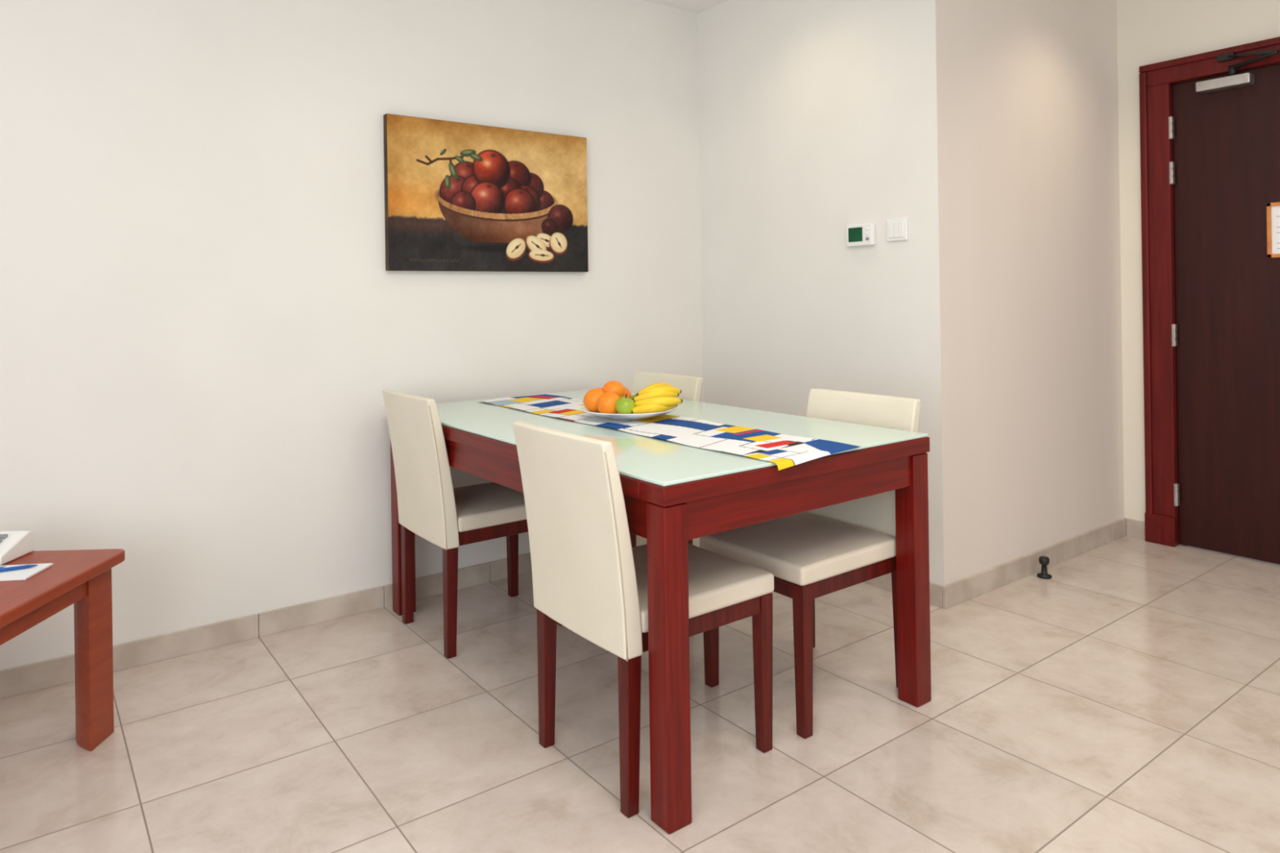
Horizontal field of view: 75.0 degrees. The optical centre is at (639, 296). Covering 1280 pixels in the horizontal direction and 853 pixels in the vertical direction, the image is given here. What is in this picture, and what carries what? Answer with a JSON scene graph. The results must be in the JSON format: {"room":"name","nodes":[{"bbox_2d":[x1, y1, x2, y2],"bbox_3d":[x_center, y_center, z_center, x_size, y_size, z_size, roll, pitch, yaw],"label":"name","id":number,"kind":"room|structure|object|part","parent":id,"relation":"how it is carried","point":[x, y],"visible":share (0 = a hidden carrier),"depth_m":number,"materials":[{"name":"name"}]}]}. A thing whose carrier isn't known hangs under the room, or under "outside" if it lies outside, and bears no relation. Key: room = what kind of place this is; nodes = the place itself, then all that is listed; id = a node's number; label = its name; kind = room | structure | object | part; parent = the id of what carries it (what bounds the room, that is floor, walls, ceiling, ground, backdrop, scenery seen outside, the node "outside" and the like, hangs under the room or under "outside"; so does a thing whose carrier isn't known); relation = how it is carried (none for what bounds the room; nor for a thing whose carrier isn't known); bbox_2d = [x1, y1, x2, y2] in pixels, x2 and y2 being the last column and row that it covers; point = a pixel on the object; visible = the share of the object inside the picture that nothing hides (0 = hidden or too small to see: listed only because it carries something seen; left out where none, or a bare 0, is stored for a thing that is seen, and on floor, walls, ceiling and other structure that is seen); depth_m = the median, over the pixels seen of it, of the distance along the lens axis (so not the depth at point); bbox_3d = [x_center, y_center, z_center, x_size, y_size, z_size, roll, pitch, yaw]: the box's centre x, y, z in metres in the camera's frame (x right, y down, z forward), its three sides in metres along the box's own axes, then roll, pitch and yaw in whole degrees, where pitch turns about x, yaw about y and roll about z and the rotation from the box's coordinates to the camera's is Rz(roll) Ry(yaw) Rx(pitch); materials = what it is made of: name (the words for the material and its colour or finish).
{"room":"dining room","nodes":[
{"label":"dining room","id":0,"kind":"room"},
{"bbox_2d":[0,0,703,671],"bbox_3d":[-1.852,-0.089,2.549,5.290,2.530,0.120,-1,0,-37],"label":"wall","id":1,"kind":"structure","parent":0,"point":[204,324],"depth_m":2.90,"materials":[{"name":"paint"}]},
{"bbox_2d":[0,534,646,699],"bbox_3d":[-1.716,1.134,2.555,5.092,0.080,0.012,-1,0,-37],"label":"baseboard","id":2,"kind":"structure","parent":1,"relation":"attached to","point":[20,680],"depth_m":2.82,"materials":[{"name":"tile"}]},
{"bbox_2d":[383,113,588,271],"bbox_3d":[-0.597,-0.397,3.396,0.892,0.587,0.034,-1,0,-37],"label":"painting","id":3,"kind":"object","parent":1,"relation":"attached to","point":[459,196],"visible":1,"depth_m":3.35,"materials":[{"name":"fabric"}]},
{"bbox_2d":[0,535,1279,852],"bbox_3d":[0.679,1.188,0.501,6.860,0.100,6.410,-1,0,-37],"label":"floor","id":4,"kind":"structure","parent":0,"point":[1126,699],"depth_m":2.16,"materials":[{"name":"tile"}]},
{"bbox_2d":[0,548,124,751],"bbox_3d":[-1.679,0.931,1.785,0.620,0.484,0.950,-1,0,-2],"label":"side table","id":5,"kind":"object","parent":4,"relation":"on","point":[82,578],"visible":0.98,"depth_m":2.15,"materials":[{"name":"brown wood"}]},
{"bbox_2d":[0,530,33,565],"bbox_3d":[-1.728,0.640,2.184,0.190,0.098,0.129,-1,0,-2],"label":"telephone","id":6,"kind":"object","parent":5,"relation":"on","point":[15,544],"visible":1,"depth_m":2.19,"materials":[{"name":"white plastic"}]},
{"bbox_2d":[0,563,53,581],"bbox_3d":[-1.618,0.685,2.060,0.250,0.005,0.115,-1,0,-7],"label":"notepad","id":7,"kind":"object","parent":5,"relation":"on","point":[21,574],"visible":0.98,"depth_m":2.06,"materials":[{"name":"paper"}]},
{"bbox_2d":[0,564,37,572],"bbox_3d":[-1.583,0.676,2.063,0.150,0.011,0.009,-1,0,-29],"label":"ballpoint pen","id":8,"kind":"object","parent":7,"relation":"on","point":[24,566],"visible":1,"depth_m":2.08,"materials":[{"name":"plastic"}]},
{"bbox_3d":[-1.463,0.942,2.188,0.099,0.455,0.099,-1,0,-2],"label":"leg","id":9,"kind":"part","parent":5,"relation":"part of","materials":[{"name":"brown wood"}]},
{"bbox_2d":[382,388,562,658],"bbox_3d":[-0.579,0.739,2.937,0.528,0.835,0.411,-1,0,-37],"label":"dining chair","id":10,"kind":"object","parent":4,"relation":"on","point":[429,507],"visible":0.8,"depth_m":2.76,"materials":[{"name":"beige leather"}]},
{"bbox_3d":[-0.826,0.980,2.975,0.041,0.360,0.040,-1,0,-37],"label":"leg","id":11,"kind":"part","parent":10,"relation":"part of","materials":[{"name":"brown wood"}]},
{"bbox_3d":[-0.749,0.567,2.812,0.109,0.485,0.410,-1,0,-37],"label":"backrest","id":12,"kind":"part","parent":10,"relation":"part of","materials":[{"name":"beige leather"}]},
{"bbox_3d":[-0.609,0.977,2.686,0.041,0.360,0.040,-1,0,-37],"label":"leg","id":13,"kind":"part","parent":10,"relation":"part of","materials":[{"name":"brown wood"}]},
{"bbox_3d":[-0.537,0.729,2.969,0.422,0.062,0.410,-1,0,-37],"label":"seat","id":14,"kind":"part","parent":10,"relation":"part of","materials":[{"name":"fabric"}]},
{"bbox_3d":[-0.439,0.781,2.810,0.385,0.044,0.020,-1,0,-37],"label":"rail","id":15,"kind":"part","parent":10,"relation":"part of","materials":[{"name":"brown wood"}]},
{"bbox_3d":[-0.493,0.957,3.224,0.040,0.396,0.040,-1,0,-37],"label":"leg","id":16,"kind":"part","parent":10,"relation":"part of","materials":[{"name":"brown wood"}]},
{"bbox_2d":[512,421,773,817],"bbox_3d":[0.009,0.730,2.109,0.528,0.835,0.411,-1,0,-37],"label":"dining chair","id":17,"kind":"object","parent":4,"relation":"on","point":[588,578],"visible":0.88,"depth_m":1.96,"materials":[{"name":"beige leather"}]},
{"bbox_3d":[-0.238,0.972,2.148,0.041,0.360,0.040,-1,0,-37],"label":"leg","id":18,"kind":"part","parent":17,"relation":"part of","materials":[{"name":"brown wood"}]},
{"bbox_3d":[-0.161,0.558,1.984,0.109,0.485,0.410,-1,0,-37],"label":"backrest","id":19,"kind":"part","parent":17,"relation":"part of","materials":[{"name":"beige leather"}]},
{"bbox_3d":[-0.021,0.968,1.858,0.041,0.360,0.040,-1,0,-37],"label":"leg","id":20,"kind":"part","parent":17,"relation":"part of","materials":[{"name":"brown wood"}]},
{"bbox_3d":[0.149,0.772,1.982,0.385,0.044,0.020,-1,0,-37],"label":"rail","id":21,"kind":"part","parent":17,"relation":"part of","materials":[{"name":"brown wood"}]},
{"bbox_3d":[0.051,0.720,2.141,0.422,0.062,0.410,-1,0,-37],"label":"seat","id":22,"kind":"part","parent":17,"relation":"part of","materials":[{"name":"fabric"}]},
{"bbox_3d":[0.311,0.946,2.107,0.040,0.396,0.040,-1,0,-37],"label":"leg","id":23,"kind":"part","parent":17,"relation":"part of","materials":[{"name":"brown wood"}]},
{"bbox_2d":[390,388,931,834],"bbox_3d":[-0.053,0.773,2.712,0.955,0.751,1.640,-1,0,-37],"label":"dining table","id":24,"kind":"object","parent":4,"relation":"on","point":[674,494],"visible":0.62,"depth_m":2.10,"materials":[{"name":"brown wood"}]},
{"bbox_3d":[-0.875,0.812,3.075,0.066,0.698,0.066,-1,0,-37],"label":"leg","id":25,"kind":"part","parent":24,"relation":"part of","materials":[{"name":"brown wood"}]},
{"bbox_3d":[0.064,0.798,1.821,0.066,0.698,0.066,-1,0,-37],"label":"leg","id":26,"kind":"part","parent":24,"relation":"part of","materials":[{"name":"brown wood"}]},
{"bbox_2d":[478,394,861,470],"bbox_3d":[-0.035,0.403,2.688,0.323,0.019,1.610,-1,0,-37],"label":"table runner","id":27,"kind":"object","parent":24,"relation":"on","point":[785,451],"visible":0.88,"depth_m":2.38,"materials":[{"name":"fabric"}]},
{"bbox_2d":[581,380,683,420],"bbox_3d":[-0.028,0.333,2.716,0.320,0.118,0.332,-1,0,-37],"label":"fruit plate","id":28,"kind":"object","parent":27,"relation":"on","point":[614,401],"visible":1,"depth_m":2.63,"materials":[{"name":"food"}]},
{"bbox_3d":[-0.031,0.377,2.720,0.320,0.032,0.320,-1,0,-37],"label":"plate","id":29,"kind":"part","parent":28,"relation":"part of","materials":[{"name":"ceramic"}]},
{"bbox_3d":[-0.059,0.402,2.712,0.947,0.008,1.632,-1,0,-37],"label":"glass","id":30,"kind":"part","parent":24,"relation":"part of","materials":[{"name":"white glass"}]},
{"bbox_3d":[0.769,0.788,2.349,0.066,0.698,0.066,-1,0,-37],"label":"leg","id":31,"kind":"part","parent":24,"relation":"part of","materials":[{"name":"brown wood"}]},
{"bbox_2d":[629,370,702,547],"bbox_3d":[-0.079,0.732,3.205,0.528,0.835,0.411,-1,0,-37],"label":"dining chair","id":32,"kind":"object","parent":4,"relation":"on","point":[691,387],"visible":0.09,"depth_m":3.30,"materials":[{"name":"beige leather"}]},
{"bbox_3d":[-0.041,0.969,3.456,0.041,0.360,0.040,-1,0,-37],"label":"leg","id":33,"kind":"part","parent":32,"relation":"part of","materials":[{"name":"brown wood"}]},
{"bbox_3d":[0.086,0.554,3.330,0.109,0.485,0.410,-1,0,-37],"label":"backrest","id":34,"kind":"part","parent":32,"relation":"part of","materials":[{"name":"beige leather"}]},
{"bbox_3d":[0.175,0.966,3.167,0.041,0.360,0.040,-1,0,-37],"label":"leg","id":35,"kind":"part","parent":32,"relation":"part of","materials":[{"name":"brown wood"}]},
{"bbox_2d":[699,388,920,738],"bbox_3d":[0.505,0.723,2.458,0.528,0.835,0.411,-1,0,-37],"label":"dining chair","id":36,"kind":"object","parent":4,"relation":"on","point":[810,555],"visible":0.65,"depth_m":2.37,"materials":[{"name":"beige leather"}]},
{"bbox_3d":[0.209,0.947,2.460,0.040,0.396,0.040,-1,0,-37],"label":"leg","id":37,"kind":"part","parent":36,"relation":"part of","materials":[{"name":"brown wood"}]},
{"bbox_3d":[0.311,0.769,2.312,0.020,0.044,0.340,-1,0,-37],"label":"rail","id":38,"kind":"part","parent":36,"relation":"part of","materials":[{"name":"brown wood"}]},
{"bbox_3d":[0.462,0.714,2.426,0.422,0.062,0.410,-1,0,-37],"label":"seat","id":39,"kind":"part","parent":36,"relation":"part of","materials":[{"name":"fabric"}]},
{"bbox_3d":[0.426,0.944,2.170,0.040,0.396,0.040,-1,0,-37],"label":"leg","id":40,"kind":"part","parent":36,"relation":"part of","materials":[{"name":"brown wood"}]},
{"bbox_3d":[0.542,0.960,2.709,0.041,0.360,0.040,-1,0,-37],"label":"leg","id":41,"kind":"part","parent":36,"relation":"part of","materials":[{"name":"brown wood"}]},
{"bbox_3d":[0.588,0.765,2.288,0.385,0.044,0.020,-1,0,-37],"label":"rail","id":42,"kind":"part","parent":36,"relation":"part of","materials":[{"name":"brown wood"}]},
{"bbox_3d":[0.670,0.546,2.583,0.109,0.485,0.410,-1,0,-37],"label":"backrest","id":43,"kind":"part","parent":36,"relation":"part of","materials":[{"name":"beige leather"}]},
{"bbox_3d":[0.759,0.957,2.419,0.041,0.360,0.040,-1,0,-37],"label":"leg","id":44,"kind":"part","parent":36,"relation":"part of","materials":[{"name":"brown wood"}]},
{"bbox_2d":[1036,555,1051,579],"bbox_3d":[1.621,1.084,3.342,0.054,0.081,0.054,-1,0,-37],"label":"door stop","id":45,"kind":"object","parent":4,"relation":"on","point":[1044,561],"visible":1,"depth_m":3.33,"materials":[{"name":"black rubber"}]},
{"bbox_2d":[644,0,728,13],"bbox_3d":[0.640,-1.442,0.501,6.860,0.100,6.410,-1,0,-37],"label":"ceiling","id":46,"kind":"structure","parent":0,"point":[696,6],"depth_m":3.95,"materials":[{"name":"paint"}]},
{"bbox_2d":[697,0,912,416],"bbox_3d":[0.671,-0.127,3.691,0.120,2.530,1.315,-1,0,-37],"label":"wall","id":47,"kind":"structure","parent":0,"point":[803,104],"depth_m":3.56,"materials":[{"name":"paint"}]},
{"bbox_2d":[846,222,875,247],"bbox_3d":[0.872,-0.244,3.298,0.027,0.088,0.128,-1,0,-37],"label":"thermostat","id":48,"kind":"object","parent":47,"relation":"attached to","point":[860,234],"visible":1,"depth_m":3.28,"materials":[{"name":"white plastic"}]},
{"bbox_2d":[886,217,907,241],"bbox_3d":[0.976,-0.255,3.169,0.014,0.086,0.092,-1,0,-37],"label":"light switch","id":49,"kind":"object","parent":47,"relation":"attached to","point":[896,228],"visible":1,"depth_m":3.16,"materials":[{"name":"white plastic"}]},
{"bbox_2d":[862,573,943,608],"bbox_3d":[0.712,1.098,3.551,0.012,0.080,1.301,-1,0,-37],"label":"baseboard","id":50,"kind":"structure","parent":47,"relation":"attached to","point":[884,582],"depth_m":3.07,"materials":[{"name":"tile"}]},
{"bbox_2d":[906,0,1124,586],"bbox_3d":[1.633,-0.141,3.515,1.450,2.530,0.120,-1,0,-37],"label":"wall","id":51,"kind":"structure","parent":0,"point":[1013,104],"depth_m":3.34,"materials":[{"name":"paint"}]},
{"bbox_2d":[942,517,1126,608],"bbox_3d":[1.686,1.083,3.459,1.460,0.080,0.012,-1,0,-37],"label":"baseboard","id":52,"kind":"structure","parent":51,"relation":"attached to","point":[960,591],"depth_m":3.35,"materials":[{"name":"tile"}]},
{"bbox_2d":[1116,0,1279,521],"bbox_3d":[3.752,-0.173,1.993,0.120,2.530,5.095,-1,0,-37],"label":"wall","id":53,"kind":"structure","parent":0,"point":[1149,32],"depth_m":3.84,"materials":[{"name":"paint"}]},
{"bbox_2d":[1126,518,1145,539],"bbox_3d":[2.298,1.074,3.852,0.012,0.080,0.089,-1,0,-37],"label":"baseboard","id":54,"kind":"structure","parent":53,"relation":"attached to","point":[1135,528],"depth_m":3.85,"materials":[{"name":"tile"}]},
{"bbox_2d":[1138,71,1152,513],"bbox_3d":[2.302,0.047,3.790,0.014,2.133,0.029,-1,0,-37],"label":"door frame","id":55,"kind":"structure","parent":53,"relation":"attached to","point":[1143,82],"depth_m":3.78,"materials":[{"name":"brown wood"}]},
{"bbox_2d":[1138,36,1279,545],"bbox_3d":[2.656,0.027,3.364,0.218,2.163,1.136,-1,0,-37],"label":"door","id":56,"kind":"structure","parent":53,"relation":"in","point":[1161,77],"depth_m":3.73,"materials":[{"name":"brown wood"}]},
{"bbox_2d":[1144,512,1177,546],"bbox_3d":[2.350,1.048,3.760,0.037,0.130,0.122,-1,0,-37],"label":"plinth block","id":57,"kind":"object","parent":56,"relation":"attached to","point":[1159,529],"visible":1,"depth_m":3.74,"materials":[{"name":"red wood"}]},
{"bbox_3d":[2.366,-0.751,3.710,0.029,0.100,0.016,-1,0,-37],"label":"hinge","id":58,"kind":"part","parent":56,"relation":"part of","materials":[{"name":"silver metal"}]},
{"bbox_3d":[2.369,-0.550,3.710,0.029,0.100,0.016,-1,0,-37],"label":"hinge","id":59,"kind":"part","parent":56,"relation":"part of","materials":[{"name":"silver metal"}]},
{"bbox_3d":[2.380,0.172,3.710,0.029,0.100,0.016,-1,0,-37],"label":"hinge","id":60,"kind":"part","parent":56,"relation":"part of","materials":[{"name":"silver metal"}]},
{"bbox_3d":[2.390,0.882,3.710,0.029,0.100,0.016,-1,0,-37],"label":"hinge","id":61,"kind":"part","parent":56,"relation":"part of","materials":[{"name":"silver metal"}]},
{"bbox_2d":[1172,64,1279,564],"bbox_3d":[2.683,0.074,3.382,0.043,2.056,0.899,-1,0,-37],"label":"leaf","id":62,"kind":"object","parent":56,"relation":"attached to","point":[1226,143],"visible":1,"depth_m":3.57,"materials":[{"name":"brown wood"}]},
{"bbox_2d":[1217,51,1235,62],"bbox_3d":[2.480,-1.014,3.527,0.020,0.030,0.060,-1,0,-37],"label":"bracket","id":63,"kind":"object","parent":56,"relation":"attached to","point":[1222,57],"depth_m":3.52,"materials":[{"name":"black metal"}]},
{"bbox_2d":[1226,48,1279,57],"bbox_3d":[2.512,-0.997,3.426,0.014,0.049,0.214,-1,0,-18],"label":"door closer arm","id":64,"kind":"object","parent":56,"relation":"attached to","point":[1257,53],"depth_m":3.42},
{"bbox_3d":[2.521,-0.971,3.420,0.020,0.031,0.199,-1,0,-13],"label":"closer arm","id":65,"kind":"part","parent":56,"relation":"part of","materials":[{"name":"black metal"}]},
{"bbox_3d":[2.647,-0.274,3.378,0.012,0.226,0.174,-1,0,-37],"label":"sign frame","id":66,"kind":"part","parent":56,"relation":"part of","materials":[{"name":"brown wood"}]},
{"bbox_2d":[1271,205,1279,253],"bbox_3d":[2.649,-0.274,3.380,0.006,0.196,0.144,-1,0,-37],"label":"sign paper","id":67,"kind":"object","parent":56,"relation":"attached to","point":[1275,211],"visible":1,"depth_m":3.42,"materials":[{"name":"white paper"}]},
{"bbox_2d":[1228,65,1236,75],"bbox_3d":[2.500,-0.952,3.517,0.028,0.045,0.028,-1,0,-37],"label":"closer pivot","id":68,"kind":"object","parent":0,"point":[1232,71],"depth_m":3.51,"materials":[{"name":"black metal"}]}
]}

